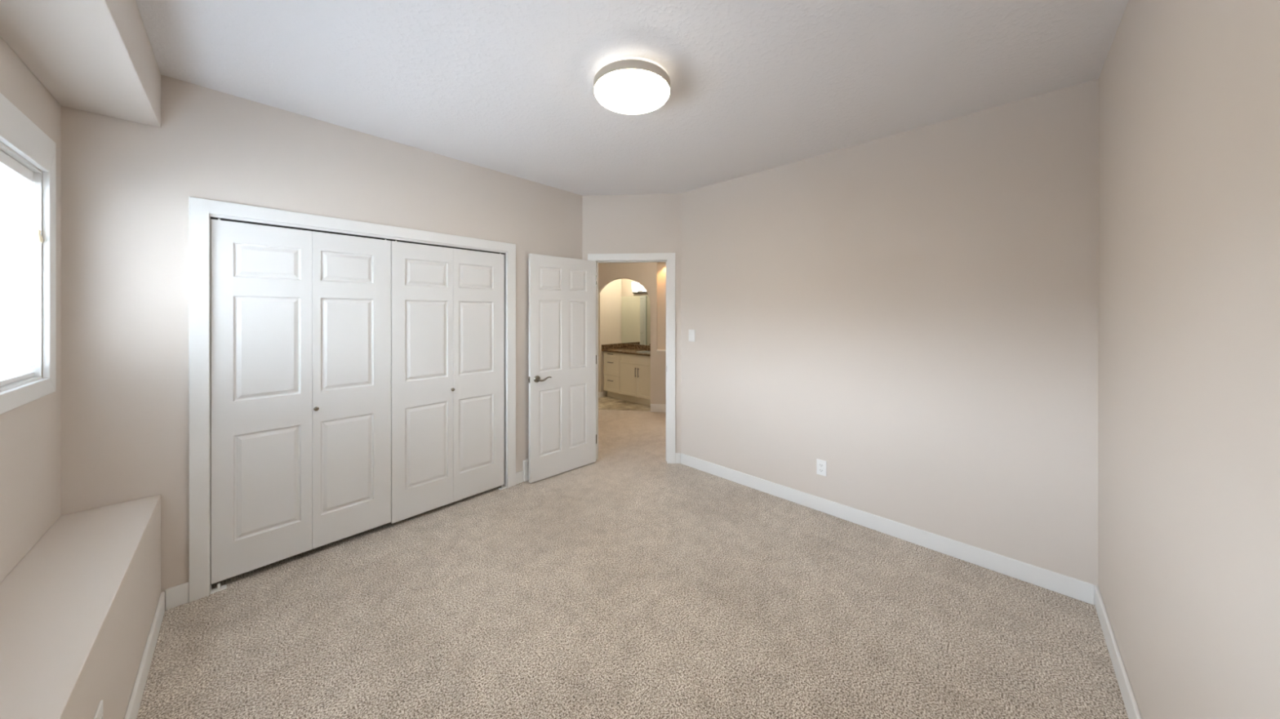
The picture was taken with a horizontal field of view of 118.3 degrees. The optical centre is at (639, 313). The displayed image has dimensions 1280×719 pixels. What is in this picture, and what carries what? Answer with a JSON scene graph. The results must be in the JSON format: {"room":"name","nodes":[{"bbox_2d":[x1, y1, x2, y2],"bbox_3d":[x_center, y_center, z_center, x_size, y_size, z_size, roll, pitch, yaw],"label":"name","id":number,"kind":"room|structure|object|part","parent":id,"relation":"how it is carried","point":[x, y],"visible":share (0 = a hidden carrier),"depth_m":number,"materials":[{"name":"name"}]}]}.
{"room":"empty bedroom","nodes":[
{"label":"empty bedroom","id":0,"kind":"room"},
{"bbox_2d":[0,35,61,583],"bbox_3d":[-1.463,0.150,0.473,3.680,2.740,0.200,0,0,44],"label":"wall","id":1,"kind":"structure","parent":0,"point":[30,433],"depth_m":1.49,"materials":[{"name":"beige paint"}]},
{"bbox_2d":[0,141,42,391],"bbox_3d":[-1.734,-0.160,0.789,2.153,0.856,0.120,0,0,44],"label":"window","id":2,"kind":"structure","parent":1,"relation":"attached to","point":[36,270],"depth_m":1.54,"materials":[{"name":"white paint"}]},
{"bbox_2d":[0,93,55,414],"bbox_3d":[-1.686,-0.199,0.839,2.303,1.068,0.018,0,0,44],"label":"window casing","id":3,"kind":"structure","parent":1,"relation":"in","point":[18,132],"depth_m":1.57,"materials":[{"name":"white paint"}]},
{"bbox_2d":[0,150,44,386],"bbox_3d":[-1.710,-0.161,0.814,2.121,0.833,0.072,0,0,44],"label":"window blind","id":4,"kind":"object","parent":3,"relation":"attached to","point":[13,174],"visible":1,"depth_m":1.46,"materials":[{"name":"white plastic"}]},
{"bbox_3d":[-1.718,0.247,0.805,2.121,0.018,0.046,0,0,44],"label":"rail","id":5,"kind":"part","parent":4,"relation":"part of","materials":[{"name":"white plastic"}]},
{"bbox_3d":[-2.371,-0.145,1.434,0.002,0.786,0.045,0,0,44],"label":"ladder cord","id":6,"kind":"part","parent":4,"relation":"part of","materials":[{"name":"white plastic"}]},
{"bbox_3d":[-2.449,-0.444,1.549,0.005,0.228,0.010,0,0,14],"label":"pull cord","id":7,"kind":"part","parent":4,"relation":"part of","materials":[{"name":"white plastic"}]},
{"bbox_2d":[61,74,582,592],"bbox_3d":[-1.657,0.150,2.886,0.110,2.740,3.080,0,0,43],"label":"wall","id":8,"kind":"structure","parent":0,"point":[126,186],"depth_m":1.98,"materials":[{"name":"beige paint"}]},
{"bbox_2d":[210,218,391,584],"bbox_3d":[-2.046,0.474,2.390,0.060,2.000,0.847,0,0,43],"label":"door","id":9,"kind":"structure","parent":8,"relation":"in","point":[300,320],"depth_m":2.33,"materials":[{"name":"white paint"}]},
{"bbox_3d":[-2.025,0.595,2.392,0.033,0.027,0.027,0,0,44],"label":"knob","id":10,"kind":"part","parent":9,"relation":"part of","materials":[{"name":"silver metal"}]},
{"bbox_2d":[164,471,523,610],"bbox_3d":[-1.516,1.468,2.949,0.013,0.105,2.697,0,0,43],"label":"baseboard","id":11,"kind":"structure","parent":8,"relation":"attached to","point":[178,595],"depth_m":1.99,"materials":[{"name":"white paint"}]},
{"bbox_2d":[188,196,515,602],"bbox_3d":[-1.780,0.453,2.740,0.128,2.135,1.874,0,0,43],"label":"door frame","id":12,"kind":"structure","parent":8,"relation":"attached to","point":[201,211],"depth_m":2.06,"materials":[{"name":"white paint"}]},
{"bbox_2d":[210,217,506,254],"bbox_3d":[-1.764,-0.521,2.720,0.026,0.010,1.716,0,0,43],"label":"track","id":13,"kind":"object","parent":8,"relation":"attached to","point":[211,218],"visible":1,"depth_m":2.51,"materials":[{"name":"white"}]},
{"bbox_2d":[391,240,504,524],"bbox_3d":[-1.468,0.481,3.016,0.060,2.014,0.848,0,0,43],"label":"door","id":14,"kind":"structure","parent":8,"relation":"in","point":[447,304],"depth_m":2.96,"materials":[{"name":"white paint"}]},
{"bbox_2d":[523,458,528,481],"bbox_3d":[-0.942,1.422,3.560,0.026,0.188,0.314,0,0,43],"label":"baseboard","id":15,"kind":"structure","parent":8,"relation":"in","point":[526,463],"depth_m":3.45,"materials":[{"name":"white wood"}]},
{"bbox_2d":[528,253,596,483],"bbox_3d":[-0.731,0.486,3.665,0.153,2.043,0.742,0,0,44],"label":"door","id":16,"kind":"structure","parent":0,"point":[562,357],"depth_m":3.62,"materials":[{"name":"white paint"}]},
{"bbox_3d":[-0.912,0.590,3.426,0.044,0.064,0.064,0,0,44],"label":"handle","id":17,"kind":"part","parent":16,"relation":"part of","materials":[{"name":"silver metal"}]},
{"bbox_3d":[-0.853,0.590,3.442,0.131,0.038,0.022,0,0,-41],"label":"lever","id":18,"kind":"part","parent":16,"relation":"part of","materials":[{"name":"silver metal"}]},
{"bbox_2d":[598,279,621,396],"bbox_3d":[-0.579,0.150,7.128,0.120,2.740,0.530,0,0,44],"label":"wall","id":19,"kind":"structure","parent":0,"point":[610,297],"depth_m":7.04,"materials":[{"name":"beige paint"}]},
{"bbox_2d":[598,391,602,397],"bbox_3d":[-0.743,1.470,6.948,0.133,0.100,0.068,0,0,44],"label":"baseboard","id":20,"kind":"structure","parent":19,"relation":"attached to","point":[600,394],"depth_m":6.90,"materials":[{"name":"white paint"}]},
{"bbox_2d":[135,0,1128,195],"bbox_3d":[-0.511,-1.270,4.084,7.400,0.100,6.824,0,0,44],"label":"ceiling","id":21,"kind":"structure","parent":0,"point":[506,86],"depth_m":1.88,"materials":[{"name":"white paint"}]},
{"bbox_2d":[0,0,160,127],"bbox_3d":[-1.298,-1.083,0.650,3.448,0.273,0.286,0,0,44],"label":"bulkhead","id":22,"kind":"object","parent":21,"relation":"attached to","point":[95,56],"visible":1,"depth_m":1.42,"materials":[{"name":"beige paint"}]},
{"bbox_2d":[593,56,670,114],"bbox_3d":[-0.040,-1.163,1.950,0.392,0.114,0.392,0,0,44],"label":"ceiling light","id":23,"kind":"object","parent":21,"relation":"attached to","point":[630,85],"visible":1,"depth_m":1.87,"materials":[{"name":"white glass"}]},
{"bbox_2d":[594,56,667,89],"bbox_3d":[-0.040,-1.158,1.950,0.380,0.051,0.380,0,0,44],"label":"rim","id":24,"kind":"object","parent":23,"relation":"attached to","point":[622,64],"depth_m":1.78,"materials":[{"name":"white"}]},
{"bbox_2d":[582,193,680,463],"bbox_3d":[-0.083,0.150,3.976,1.105,2.740,0.115,0,0,4],"label":"wall","id":25,"kind":"structure","parent":0,"point":[626,224],"depth_m":3.91,"materials":[{"name":"beige paint"}]},
{"bbox_2d":[587,253,675,463],"bbox_3d":[-0.085,0.453,3.967,0.899,2.134,0.133,0,0,4],"label":"door frame","id":26,"kind":"structure","parent":25,"relation":"attached to","point":[669,258],"depth_m":3.87,"materials":[{"name":"white paint"}]},
{"bbox_2d":[136,396,1128,718],"bbox_3d":[-0.385,1.558,3.935,6.182,0.084,9.705,0,0,4],"label":"floor","id":27,"kind":"structure","parent":0,"point":[629,583],"depth_m":1.88,"materials":[{"name":"carpet"}]},
{"bbox_2d":[0,494,160,718],"bbox_3d":[-1.298,1.220,0.650,3.448,0.600,0.286,0,0,44],"label":"ledge","id":28,"kind":"object","parent":27,"relation":"on","point":[77,611],"visible":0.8,"depth_m":1.26,"materials":[{"name":"beige paint"}]},
{"bbox_2d":[93,700,102,718],"bbox_3d":[-1.540,1.183,1.089,0.072,0.117,0.009,0,0,44],"label":"power outlet","id":29,"kind":"object","parent":28,"relation":"attached to","point":[99,713],"visible":1,"depth_m":1.09,"materials":[{"name":"white plastic"}]},
{"bbox_2d":[124,591,164,718],"bbox_3d":[-1.189,1.468,0.754,3.435,0.105,0.013,0,0,44],"label":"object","id":30,"kind":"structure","parent":27,"relation":"on","point":[135,701],"depth_m":1.58,"materials":[{"name":"white paint"}]},
{"bbox_2d":[210,582,226,594],"bbox_3d":[-2.318,1.504,2.104,0.041,0.032,0.061,0,0,44],"label":"pivot bracket","id":31,"kind":"object","parent":27,"relation":"on","point":[219,588],"visible":1,"depth_m":2.10,"materials":[{"name":"white plastic"}]},
{"bbox_2d":[497,483,506,490],"bbox_3d":[-1.195,1.504,3.321,0.041,0.032,0.061,0,0,44],"label":"pivot bracket","id":32,"kind":"object","parent":27,"relation":"on","point":[502,487],"visible":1,"depth_m":3.32,"materials":[{"name":"white plastic"}]},
{"bbox_2d":[603,351,650,406],"bbox_3d":[-0.089,1.099,6.674,1.185,0.833,0.496,0,0,44],"label":"bathroom vanity","id":33,"kind":"object","parent":27,"relation":"on","point":[626,377],"visible":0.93,"depth_m":6.50,"materials":[{"name":"beige paint"}]},
{"bbox_3d":[-0.504,1.244,6.785,0.419,0.282,0.019,0,0,44],"label":"drawer","id":34,"kind":"part","parent":33,"relation":"part of","materials":[{"name":"beige paint"}]},
{"bbox_3d":[-0.504,0.939,6.785,0.419,0.312,0.019,0,0,44],"label":"drawer","id":35,"kind":"part","parent":33,"relation":"part of","materials":[{"name":"beige paint"}]},
{"bbox_3d":[-0.504,0.733,6.785,0.419,0.085,0.019,0,0,44],"label":"drawer","id":36,"kind":"part","parent":33,"relation":"part of","materials":[{"name":"beige paint"}]},
{"bbox_2d":[601,343,650,356],"bbox_3d":[-0.090,0.623,6.676,1.208,0.116,0.496,0,0,44],"label":"countertop","id":37,"kind":"structure","parent":33,"relation":"on","point":[628,348],"depth_m":6.89,"materials":[{"name":"brown stone"}]},
{"bbox_2d":[636,351,650,353],"bbox_3d":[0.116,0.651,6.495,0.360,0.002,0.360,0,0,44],"label":"sink","id":38,"kind":"object","parent":37,"relation":"in","point":[646,352],"visible":0.66,"depth_m":6.44,"materials":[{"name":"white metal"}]},
{"bbox_3d":[-0.191,1.117,6.484,0.432,0.537,0.019,0,0,44],"label":"door","id":39,"kind":"part","parent":33,"relation":"part of","materials":[{"name":"beige paint"}]},
{"bbox_3d":[0.078,1.117,6.225,0.304,0.537,0.019,0,0,44],"label":"door","id":40,"kind":"part","parent":33,"relation":"part of","materials":[{"name":"beige paint"}]},
{"bbox_2d":[598,262,666,404],"bbox_3d":[-0.157,0.150,6.021,5.150,2.740,0.160,0,0,4],"label":"wall","id":41,"kind":"structure","parent":0,"point":[651,276],"depth_m":5.93,"materials":[{"name":"beige paint"}]},
{"bbox_2d":[650,404,666,412],"bbox_3d":[1.157,1.459,5.834,2.000,0.122,0.013,0,0,4],"label":"baseboard","id":42,"kind":"structure","parent":41,"relation":"attached to","point":[654,407],"depth_m":5.89,"materials":[{"name":"white paint"}]},
{"bbox_2d":[656,349,666,351],"bbox_3d":[0.524,0.576,5.951,0.531,0.018,0.148,0,0,4],"label":"sill","id":43,"kind":"structure","parent":41,"relation":"attached to","point":[657,350],"depth_m":5.89,"materials":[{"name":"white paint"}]},
{"bbox_2d":[621,278,648,345],"bbox_3d":[-0.173,0.150,7.175,3.400,2.740,0.100,0,0,44],"label":"wall","id":44,"kind":"structure","parent":0,"point":[626,284],"depth_m":7.14,"materials":[{"name":"beige paint"}]},
{"bbox_2d":[621,295,646,345],"bbox_3d":[-0.117,0.120,7.040,0.652,0.885,0.007,0,0,44],"label":"vanity mirror","id":45,"kind":"object","parent":44,"relation":"attached to","point":[633,308],"visible":1,"depth_m":7.03,"materials":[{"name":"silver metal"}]},
{"bbox_2d":[621,343,650,350],"bbox_3d":[0.075,0.608,6.847,1.208,0.086,0.021,0,0,44],"label":"backsplash","id":46,"kind":"structure","parent":44,"relation":"attached to","point":[623,345],"depth_m":6.97,"materials":[{"name":"brown stone"}]},
{"bbox_2d":[631,282,647,293],"bbox_3d":[0.094,-0.459,6.731,0.700,0.187,0.161,0,0,44],"label":"vanity light","id":47,"kind":"object","parent":44,"relation":"attached to","point":[634,285],"visible":0.48,"depth_m":6.83,"materials":[{"name":"white glass"}]},
{"bbox_3d":[-0.083,-0.472,6.880,0.130,0.160,0.130,0,0,44],"label":"lamp shade","id":48,"kind":"part","parent":47,"relation":"part of","materials":[{"name":"white glass"}]},
{"bbox_2d":[646,295,650,345],"bbox_3d":[0.351,0.120,6.592,0.636,0.885,0.006,0,0,44],"label":"vanity mirror","id":49,"kind":"object","parent":44,"relation":"attached to","point":[648,303],"visible":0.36,"depth_m":6.78,"materials":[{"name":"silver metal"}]},
{"bbox_2d":[680,79,1097,586],"bbox_3d":[1.435,0.150,2.984,2.750,2.740,0.120,0,0,44],"label":"wall","id":50,"kind":"structure","parent":0,"point":[913,314],"depth_m":2.50,"materials":[{"name":"beige paint"}]},
{"bbox_2d":[688,329,694,342],"bbox_3d":[0.511,0.218,3.783,0.074,0.117,0.010,0,0,44],"label":"light switch","id":51,"kind":"object","parent":50,"relation":"attached to","point":[691,332],"visible":1,"depth_m":3.77,"materials":[{"name":"white plastic"}]},
{"bbox_2d":[816,458,826,476],"bbox_3d":[1.392,1.183,2.935,0.072,0.117,0.009,0,0,44],"label":"power outlet","id":52,"kind":"object","parent":50,"relation":"attached to","point":[820,464],"visible":1,"depth_m":2.93,"materials":[{"name":"white plastic"}]},
{"bbox_2d":[675,453,1094,604],"bbox_3d":[1.364,1.468,2.938,2.758,0.105,0.045,0,0,44],"label":"baseboard","id":53,"kind":"structure","parent":50,"relation":"attached to","point":[1082,591],"depth_m":2.50,"materials":[{"name":"white paint"}]},
{"bbox_2d":[1097,0,1279,718],"bbox_3d":[1.133,0.150,0.603,0.120,2.740,3.970,0,0,44],"label":"wall","id":54,"kind":"structure","parent":0,"point":[1188,91],"depth_m":0.99,"materials":[{"name":"beige paint"}]},
{"bbox_2d":[1094,585,1142,718],"bbox_3d":[1.213,1.468,0.782,0.013,0.105,3.360,0,0,44],"label":"baseboard","id":55,"kind":"structure","parent":54,"relation":"attached to","point":[1132,710],"depth_m":1.59,"materials":[{"name":"white paint"}]}
]}

